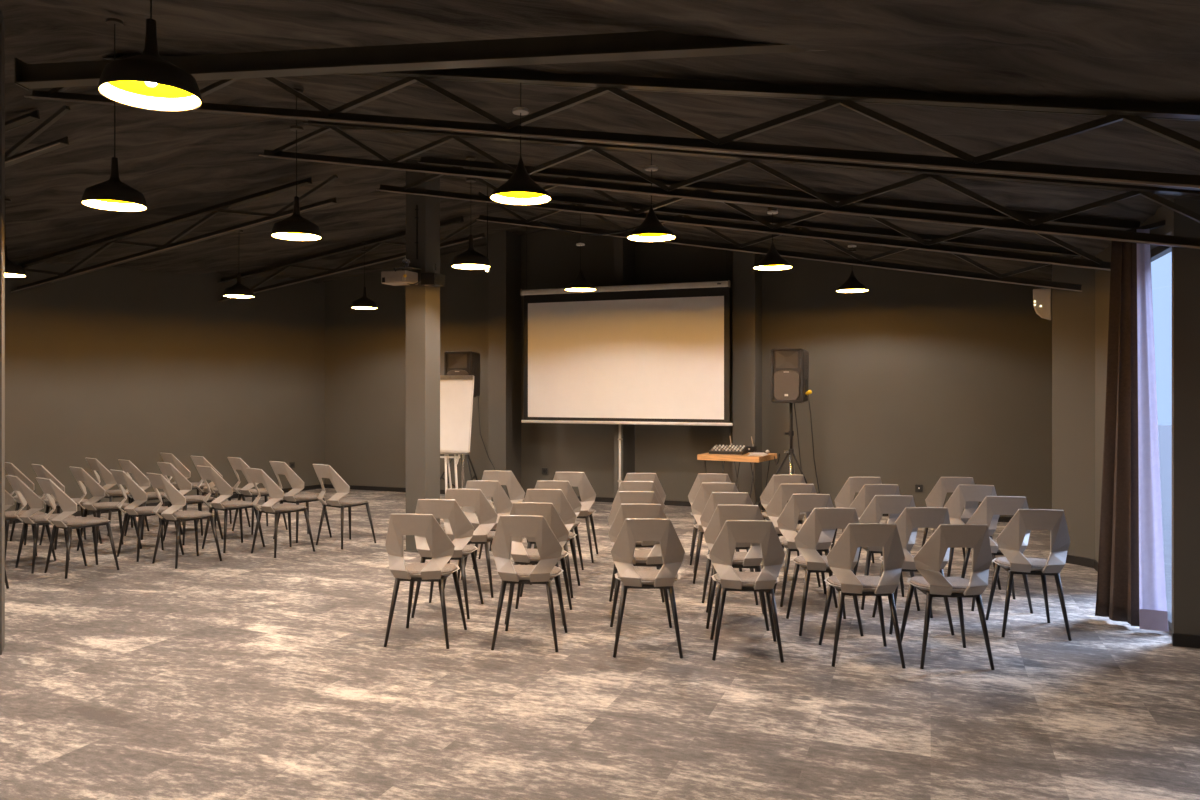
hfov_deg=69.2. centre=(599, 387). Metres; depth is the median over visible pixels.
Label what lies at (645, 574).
seat
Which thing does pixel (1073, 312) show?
wall
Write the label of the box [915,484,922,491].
wall socket
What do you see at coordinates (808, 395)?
cable
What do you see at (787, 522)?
chair
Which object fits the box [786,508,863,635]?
chair
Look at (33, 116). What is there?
roof truss
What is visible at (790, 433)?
speaker stand
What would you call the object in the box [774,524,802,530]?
seat
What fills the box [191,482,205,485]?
cushion
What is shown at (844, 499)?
chair
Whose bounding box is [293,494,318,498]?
cushion
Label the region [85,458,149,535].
chair
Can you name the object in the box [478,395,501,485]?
cable
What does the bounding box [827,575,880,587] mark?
seat
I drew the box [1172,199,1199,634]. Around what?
wall
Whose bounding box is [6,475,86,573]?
chair
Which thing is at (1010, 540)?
chair
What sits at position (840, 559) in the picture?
chair
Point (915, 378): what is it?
wall
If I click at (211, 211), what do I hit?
roof truss
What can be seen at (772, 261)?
pendant lamp
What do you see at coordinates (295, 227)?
pendant lamp
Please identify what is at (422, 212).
column
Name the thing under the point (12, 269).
pendant lamp
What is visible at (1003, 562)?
seat
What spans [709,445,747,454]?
mixer
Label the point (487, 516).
chair
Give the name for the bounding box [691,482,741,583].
chair
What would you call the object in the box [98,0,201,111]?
pendant lamp
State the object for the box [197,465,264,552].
chair
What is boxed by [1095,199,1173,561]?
wall
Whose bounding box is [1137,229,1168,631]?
curtain
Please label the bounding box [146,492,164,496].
cushion
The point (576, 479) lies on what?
chair
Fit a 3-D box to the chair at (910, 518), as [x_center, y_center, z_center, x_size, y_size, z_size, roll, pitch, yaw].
[2.076,1.169,5.752,0.442,0.835,0.535,0,0,3]
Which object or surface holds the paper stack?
on the side table
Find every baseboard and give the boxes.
[9,484,324,523]
[325,484,1011,522]
[1066,555,1199,647]
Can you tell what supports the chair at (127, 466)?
on the floor
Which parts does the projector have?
panel, mount plate, clamp rod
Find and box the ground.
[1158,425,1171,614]
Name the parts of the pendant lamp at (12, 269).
lamp shade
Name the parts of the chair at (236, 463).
leg, backrest, leg, seat frame, leg, leg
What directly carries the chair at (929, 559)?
on the floor
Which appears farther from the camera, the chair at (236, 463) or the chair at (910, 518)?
the chair at (236, 463)
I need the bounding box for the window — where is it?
[1150,245,1171,631]
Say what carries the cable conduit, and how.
attached to the wall at (915, 378)
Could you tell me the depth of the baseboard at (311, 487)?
11.67 m
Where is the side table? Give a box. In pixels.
[697,453,776,512]
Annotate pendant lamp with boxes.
[5,195,25,276]
[81,18,146,211]
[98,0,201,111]
[223,230,253,297]
[271,88,321,240]
[351,241,376,308]
[452,156,489,269]
[490,83,550,204]
[565,205,595,291]
[627,153,675,241]
[753,207,791,270]
[836,245,868,292]
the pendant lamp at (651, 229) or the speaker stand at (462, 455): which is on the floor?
the speaker stand at (462, 455)
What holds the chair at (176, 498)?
on the floor
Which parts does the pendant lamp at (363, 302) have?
lamp shade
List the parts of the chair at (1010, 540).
leg, leg, seat, seat frame, backrest, leg, leg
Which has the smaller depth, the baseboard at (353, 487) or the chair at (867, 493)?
the chair at (867, 493)
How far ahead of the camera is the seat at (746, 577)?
5.20 m
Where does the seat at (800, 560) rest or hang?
on the chair at (806, 539)
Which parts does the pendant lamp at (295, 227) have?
lamp shade, cord, cord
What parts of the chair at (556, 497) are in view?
leg, backrest, leg, leg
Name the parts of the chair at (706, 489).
leg, leg, backrest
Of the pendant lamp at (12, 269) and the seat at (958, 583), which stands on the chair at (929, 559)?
the seat at (958, 583)
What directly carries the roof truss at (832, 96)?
attached to the ceiling
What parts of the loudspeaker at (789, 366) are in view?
input panel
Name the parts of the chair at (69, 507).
leg, backrest, leg, seat frame, seat, leg, leg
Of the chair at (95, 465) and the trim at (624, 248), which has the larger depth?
the trim at (624, 248)
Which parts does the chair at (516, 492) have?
leg, backrest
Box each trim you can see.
[0,10,4,654]
[614,237,634,498]
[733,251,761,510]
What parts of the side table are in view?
leg, leg, leg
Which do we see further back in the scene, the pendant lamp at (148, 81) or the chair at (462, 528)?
the chair at (462, 528)
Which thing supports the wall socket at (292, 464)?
attached to the wall at (110, 364)
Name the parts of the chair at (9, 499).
leg, backrest, leg, leg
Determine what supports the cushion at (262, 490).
on the chair at (236, 463)
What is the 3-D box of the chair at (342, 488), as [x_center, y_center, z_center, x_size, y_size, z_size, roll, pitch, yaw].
[-2.602,1.169,8.788,0.442,0.835,0.535,0,0,35]
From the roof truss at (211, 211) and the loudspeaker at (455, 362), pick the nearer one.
the roof truss at (211, 211)
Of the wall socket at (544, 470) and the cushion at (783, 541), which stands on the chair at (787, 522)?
the cushion at (783, 541)
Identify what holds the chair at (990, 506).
on the floor
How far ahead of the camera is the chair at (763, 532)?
5.05 m
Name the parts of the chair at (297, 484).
backrest, leg, seat frame, seat, leg, leg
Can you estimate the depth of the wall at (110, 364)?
11.59 m
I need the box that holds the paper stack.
[748,452,767,455]
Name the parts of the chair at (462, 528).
leg, leg, backrest, seat frame, leg, leg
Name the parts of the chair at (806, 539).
leg, leg, seat, seat frame, backrest, leg, leg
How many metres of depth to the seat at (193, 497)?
9.02 m
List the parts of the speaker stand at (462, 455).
leg, leg, leg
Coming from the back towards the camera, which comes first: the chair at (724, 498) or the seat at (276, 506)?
the seat at (276, 506)
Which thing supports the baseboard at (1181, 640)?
attached to the wall
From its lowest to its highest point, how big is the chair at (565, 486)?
0.835 m
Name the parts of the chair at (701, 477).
leg, backrest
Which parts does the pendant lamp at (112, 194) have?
lamp shade, cord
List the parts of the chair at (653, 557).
leg, backrest, seat, seat frame, leg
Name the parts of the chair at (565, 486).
backrest, leg, leg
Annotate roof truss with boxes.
[5,105,69,166]
[11,174,337,292]
[24,53,1199,189]
[218,215,484,301]
[259,121,1199,248]
[376,157,1139,270]
[477,192,1081,291]
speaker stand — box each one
[440,454,477,488]
[758,403,807,523]
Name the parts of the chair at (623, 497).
leg, backrest, seat frame, leg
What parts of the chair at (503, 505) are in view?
backrest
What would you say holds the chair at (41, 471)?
on the floor
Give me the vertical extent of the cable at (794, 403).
1.408 m
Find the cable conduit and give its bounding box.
[618,424,621,485]
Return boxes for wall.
[5,257,324,512]
[325,229,1051,516]
[1052,254,1094,558]
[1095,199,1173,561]
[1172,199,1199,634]
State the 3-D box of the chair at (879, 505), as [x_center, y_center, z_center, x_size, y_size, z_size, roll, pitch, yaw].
[2.086,1.169,6.369,0.442,0.835,0.535,0,0,5]
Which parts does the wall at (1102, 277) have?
curtain rail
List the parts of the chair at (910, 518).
leg, leg, seat frame, backrest, leg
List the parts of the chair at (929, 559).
leg, leg, seat, seat frame, backrest, leg, leg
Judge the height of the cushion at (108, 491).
0.027 m
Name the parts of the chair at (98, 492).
leg, backrest, leg, seat frame, seat, leg, leg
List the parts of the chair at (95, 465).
backrest, leg, seat, leg, leg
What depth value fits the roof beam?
4.05 m
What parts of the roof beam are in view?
plate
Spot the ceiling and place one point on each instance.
(1132, 51)
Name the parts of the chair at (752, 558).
leg, leg, seat, backrest, seat frame, leg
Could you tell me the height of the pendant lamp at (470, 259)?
0.961 m
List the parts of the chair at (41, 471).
leg, backrest, leg, leg, leg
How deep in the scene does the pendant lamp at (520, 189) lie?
4.81 m
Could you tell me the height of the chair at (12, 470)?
0.835 m
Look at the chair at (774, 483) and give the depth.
7.62 m
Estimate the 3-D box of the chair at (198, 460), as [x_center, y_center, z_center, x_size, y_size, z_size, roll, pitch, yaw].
[-4.304,1.169,9.832,0.442,0.835,0.535,0,0,37]
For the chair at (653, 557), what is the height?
0.835 m
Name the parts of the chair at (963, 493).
leg, backrest, leg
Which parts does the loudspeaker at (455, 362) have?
frame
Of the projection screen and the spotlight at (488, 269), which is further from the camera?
the projection screen
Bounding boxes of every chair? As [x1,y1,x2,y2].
[5,462,62,544]
[5,490,55,560]
[5,569,8,588]
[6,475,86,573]
[31,464,101,549]
[36,477,119,578]
[69,466,141,550]
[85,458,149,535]
[110,469,183,561]
[118,459,182,539]
[146,473,221,568]
[157,462,222,544]
[160,453,213,524]
[191,456,250,526]
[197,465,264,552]
[227,457,287,534]
[246,468,314,557]
[269,461,331,542]
[312,464,375,548]
[384,513,466,648]
[411,499,483,618]
[443,489,497,597]
[461,480,512,579]
[478,470,527,558]
[491,515,567,651]
[505,502,571,624]
[520,489,579,597]
[535,480,583,577]
[553,472,597,562]
[608,491,664,602]
[608,503,671,627]
[611,518,684,658]
[612,481,664,509]
[624,473,665,501]
[688,473,730,564]
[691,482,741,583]
[700,492,757,604]
[704,504,768,630]
[709,520,784,662]
[760,474,805,555]
[762,484,820,586]
[773,494,837,607]
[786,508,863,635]
[818,523,905,667]
[830,477,882,562]
[849,484,903,586]
[853,495,919,610]
[872,507,953,634]
[900,524,994,669]
[921,477,978,557]
[944,484,1000,589]
[961,496,1032,613]
[985,509,1071,640]
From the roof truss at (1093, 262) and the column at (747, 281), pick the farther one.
the column at (747, 281)
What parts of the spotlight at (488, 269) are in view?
stem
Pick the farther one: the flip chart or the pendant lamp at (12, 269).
the flip chart
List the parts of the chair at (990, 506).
leg, leg, backrest, leg, leg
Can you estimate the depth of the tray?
10.22 m
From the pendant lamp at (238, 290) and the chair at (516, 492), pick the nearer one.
the chair at (516, 492)
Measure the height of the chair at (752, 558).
0.835 m
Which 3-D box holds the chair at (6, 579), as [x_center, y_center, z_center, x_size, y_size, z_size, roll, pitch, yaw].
[-4.992,1.169,6.787,0.442,0.835,0.535,0,0,37]
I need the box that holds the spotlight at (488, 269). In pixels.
[485,186,489,272]
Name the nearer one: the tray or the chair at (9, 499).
the chair at (9, 499)
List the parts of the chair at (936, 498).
leg, backrest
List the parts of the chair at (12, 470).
leg, backrest, leg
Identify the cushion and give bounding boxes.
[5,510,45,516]
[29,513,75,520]
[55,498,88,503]
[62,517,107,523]
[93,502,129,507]
[105,489,129,493]
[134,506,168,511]
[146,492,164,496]
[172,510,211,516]
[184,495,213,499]
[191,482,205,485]
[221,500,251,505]
[249,488,267,492]
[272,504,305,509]
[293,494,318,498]
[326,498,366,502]
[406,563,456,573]
[462,545,475,552]
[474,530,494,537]
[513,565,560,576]
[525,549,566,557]
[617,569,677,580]
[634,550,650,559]
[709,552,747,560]
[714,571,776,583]
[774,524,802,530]
[779,537,786,543]
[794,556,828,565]
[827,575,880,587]
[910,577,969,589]
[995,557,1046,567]
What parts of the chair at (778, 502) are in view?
backrest, leg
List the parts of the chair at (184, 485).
leg, backrest, leg, seat frame, seat, leg, leg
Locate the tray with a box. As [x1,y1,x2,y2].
[440,452,468,453]
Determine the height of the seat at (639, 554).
0.027 m
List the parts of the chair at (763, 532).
leg, leg, seat, seat frame, backrest, leg, leg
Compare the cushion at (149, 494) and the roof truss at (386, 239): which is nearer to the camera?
the cushion at (149, 494)
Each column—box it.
[404,160,439,552]
[488,230,520,500]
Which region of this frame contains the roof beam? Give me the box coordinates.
[15,31,827,89]
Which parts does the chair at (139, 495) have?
leg, backrest, leg, seat frame, seat, leg, leg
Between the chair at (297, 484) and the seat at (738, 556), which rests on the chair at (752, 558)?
the seat at (738, 556)
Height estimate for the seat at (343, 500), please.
0.027 m
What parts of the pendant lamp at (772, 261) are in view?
lamp shade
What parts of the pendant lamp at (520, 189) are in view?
lamp shade, cord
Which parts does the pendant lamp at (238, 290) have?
lamp shade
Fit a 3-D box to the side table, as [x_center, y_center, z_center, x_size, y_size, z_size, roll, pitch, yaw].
[1.589,1.173,10.053,0.740,0.823,0.620,0,0,30]
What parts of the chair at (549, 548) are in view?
leg, leg, backrest, seat frame, seat, leg, leg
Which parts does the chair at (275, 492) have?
leg, backrest, leg, seat frame, seat, leg, leg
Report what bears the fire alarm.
attached to the wall
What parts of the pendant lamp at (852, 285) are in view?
lamp shade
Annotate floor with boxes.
[0,488,1199,799]
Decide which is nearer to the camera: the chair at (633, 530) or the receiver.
the chair at (633, 530)
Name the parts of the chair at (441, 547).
leg, leg, backrest, seat frame, seat, leg, leg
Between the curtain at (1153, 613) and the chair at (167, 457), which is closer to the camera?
the curtain at (1153, 613)
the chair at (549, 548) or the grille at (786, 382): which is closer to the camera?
the chair at (549, 548)
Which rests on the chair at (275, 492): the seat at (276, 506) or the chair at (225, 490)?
the seat at (276, 506)
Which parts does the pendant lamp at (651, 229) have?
lamp shade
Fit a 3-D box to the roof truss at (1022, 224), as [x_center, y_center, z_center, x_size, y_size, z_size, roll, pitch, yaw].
[0.975,-1.369,5.801,8.111,1.695,0.088,0,0,21]
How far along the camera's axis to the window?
5.91 m
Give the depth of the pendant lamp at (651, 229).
6.05 m
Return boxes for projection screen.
[520,226,732,425]
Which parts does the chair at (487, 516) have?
leg, backrest, seat frame, leg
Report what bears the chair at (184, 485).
on the floor
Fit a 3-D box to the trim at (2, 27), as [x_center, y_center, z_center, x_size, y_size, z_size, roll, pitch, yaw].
[-3.654,-0.328,5.307,0.300,3.827,0.200,0,0,21]
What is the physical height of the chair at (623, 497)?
0.835 m
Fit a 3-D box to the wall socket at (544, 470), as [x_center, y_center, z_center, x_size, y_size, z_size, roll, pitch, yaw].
[-0.787,1.183,12.389,0.090,0.090,0.016,0,0,21]
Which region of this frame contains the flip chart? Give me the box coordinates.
[440,375,473,494]
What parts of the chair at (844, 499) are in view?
leg, backrest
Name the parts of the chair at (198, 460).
backrest, leg, leg, leg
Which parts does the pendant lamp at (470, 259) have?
lamp shade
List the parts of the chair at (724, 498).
leg, backrest, leg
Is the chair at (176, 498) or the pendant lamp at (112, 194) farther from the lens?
the chair at (176, 498)
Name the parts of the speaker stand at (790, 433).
leg, leg, leg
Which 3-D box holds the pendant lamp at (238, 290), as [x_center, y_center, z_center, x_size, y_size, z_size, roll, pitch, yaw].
[-4.150,-1.457,10.000,0.332,0.814,0.332,0,0,0]
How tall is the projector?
0.262 m
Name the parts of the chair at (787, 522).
leg, seat frame, backrest, leg, leg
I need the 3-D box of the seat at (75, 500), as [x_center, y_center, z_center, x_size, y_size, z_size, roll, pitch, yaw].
[-5.363,1.143,8.815,0.375,0.027,0.326,0,0,39]
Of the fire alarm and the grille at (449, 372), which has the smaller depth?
the fire alarm
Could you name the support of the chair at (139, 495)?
on the floor
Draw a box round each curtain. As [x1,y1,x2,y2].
[1095,231,1138,625]
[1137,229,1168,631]
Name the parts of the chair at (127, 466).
leg, backrest, leg, seat frame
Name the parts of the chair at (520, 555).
leg, leg, seat frame, backrest, seat, leg, leg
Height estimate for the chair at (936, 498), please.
0.835 m
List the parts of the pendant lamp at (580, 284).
lamp shade, cord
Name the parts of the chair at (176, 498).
leg, backrest, leg, seat frame, seat, leg, leg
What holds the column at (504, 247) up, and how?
attached to the wall at (915, 378)
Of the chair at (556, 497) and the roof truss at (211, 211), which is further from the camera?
the roof truss at (211, 211)
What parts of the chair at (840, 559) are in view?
leg, leg, seat, seat frame, backrest, leg, leg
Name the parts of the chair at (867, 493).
backrest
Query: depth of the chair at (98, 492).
8.32 m
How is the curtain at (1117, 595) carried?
hanging from the wall at (1102, 277)
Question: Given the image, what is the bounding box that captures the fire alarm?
[1033,288,1050,319]
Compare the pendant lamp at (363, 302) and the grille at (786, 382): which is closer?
the grille at (786, 382)
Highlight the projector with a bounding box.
[381,258,444,286]
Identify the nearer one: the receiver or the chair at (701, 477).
the chair at (701, 477)
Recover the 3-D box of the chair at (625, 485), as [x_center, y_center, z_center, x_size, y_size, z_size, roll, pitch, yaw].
[0.327,1.169,7.290,0.442,0.835,0.535,0,0,5]
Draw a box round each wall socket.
[290,462,294,467]
[542,468,547,473]
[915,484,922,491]
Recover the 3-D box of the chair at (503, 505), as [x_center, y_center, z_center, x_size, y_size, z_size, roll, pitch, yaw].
[-0.932,1.169,7.336,0.442,0.835,0.535,0,0,5]
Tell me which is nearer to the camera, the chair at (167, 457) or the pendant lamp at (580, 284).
the pendant lamp at (580, 284)
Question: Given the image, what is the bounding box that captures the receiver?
[730,436,756,451]
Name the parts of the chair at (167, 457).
backrest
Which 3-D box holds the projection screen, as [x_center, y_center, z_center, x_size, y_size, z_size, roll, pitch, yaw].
[0.288,-0.886,11.141,2.852,2.704,0.100,0,0,21]
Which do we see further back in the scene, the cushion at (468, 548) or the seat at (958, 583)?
the cushion at (468, 548)
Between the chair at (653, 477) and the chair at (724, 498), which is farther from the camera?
the chair at (653, 477)
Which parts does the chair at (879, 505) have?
leg, leg, seat frame, backrest, leg, leg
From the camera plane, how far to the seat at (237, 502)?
8.55 m
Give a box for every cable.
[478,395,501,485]
[540,221,639,234]
[794,403,801,474]
[808,395,819,493]
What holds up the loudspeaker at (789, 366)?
on the speaker stand at (790, 433)
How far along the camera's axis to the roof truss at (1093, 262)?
6.88 m
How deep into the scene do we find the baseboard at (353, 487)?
12.21 m
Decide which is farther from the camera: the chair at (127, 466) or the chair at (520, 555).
the chair at (127, 466)
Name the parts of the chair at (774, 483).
backrest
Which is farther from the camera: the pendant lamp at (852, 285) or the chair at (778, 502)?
the pendant lamp at (852, 285)
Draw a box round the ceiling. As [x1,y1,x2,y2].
[0,0,1199,282]
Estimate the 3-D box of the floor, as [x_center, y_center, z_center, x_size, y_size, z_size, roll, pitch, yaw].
[-3.850,1.645,3.212,15.626,0.120,19.668,0,0,21]
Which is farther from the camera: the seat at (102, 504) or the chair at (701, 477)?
the seat at (102, 504)
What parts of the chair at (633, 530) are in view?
leg, seat, seat frame, backrest, leg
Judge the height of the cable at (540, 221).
0.135 m
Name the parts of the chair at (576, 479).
backrest, leg, leg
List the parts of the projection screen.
casing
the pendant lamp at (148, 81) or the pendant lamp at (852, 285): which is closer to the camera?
the pendant lamp at (148, 81)
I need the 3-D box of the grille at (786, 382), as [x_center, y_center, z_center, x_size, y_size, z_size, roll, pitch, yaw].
[2.036,-0.031,9.489,0.288,0.330,0.022,0,0,29]
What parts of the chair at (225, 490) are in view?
leg, backrest, leg, seat, seat frame, leg, leg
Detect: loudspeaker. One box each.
[444,351,479,396]
[771,348,811,402]
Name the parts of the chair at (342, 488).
leg, backrest, leg, seat frame, seat, leg, leg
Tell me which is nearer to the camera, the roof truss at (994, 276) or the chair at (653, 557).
the chair at (653, 557)
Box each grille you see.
[447,370,468,374]
[774,370,799,399]
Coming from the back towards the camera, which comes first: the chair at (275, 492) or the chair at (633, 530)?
the chair at (275, 492)
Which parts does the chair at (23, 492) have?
leg, backrest, leg, seat frame, seat, leg, leg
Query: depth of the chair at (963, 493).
6.84 m

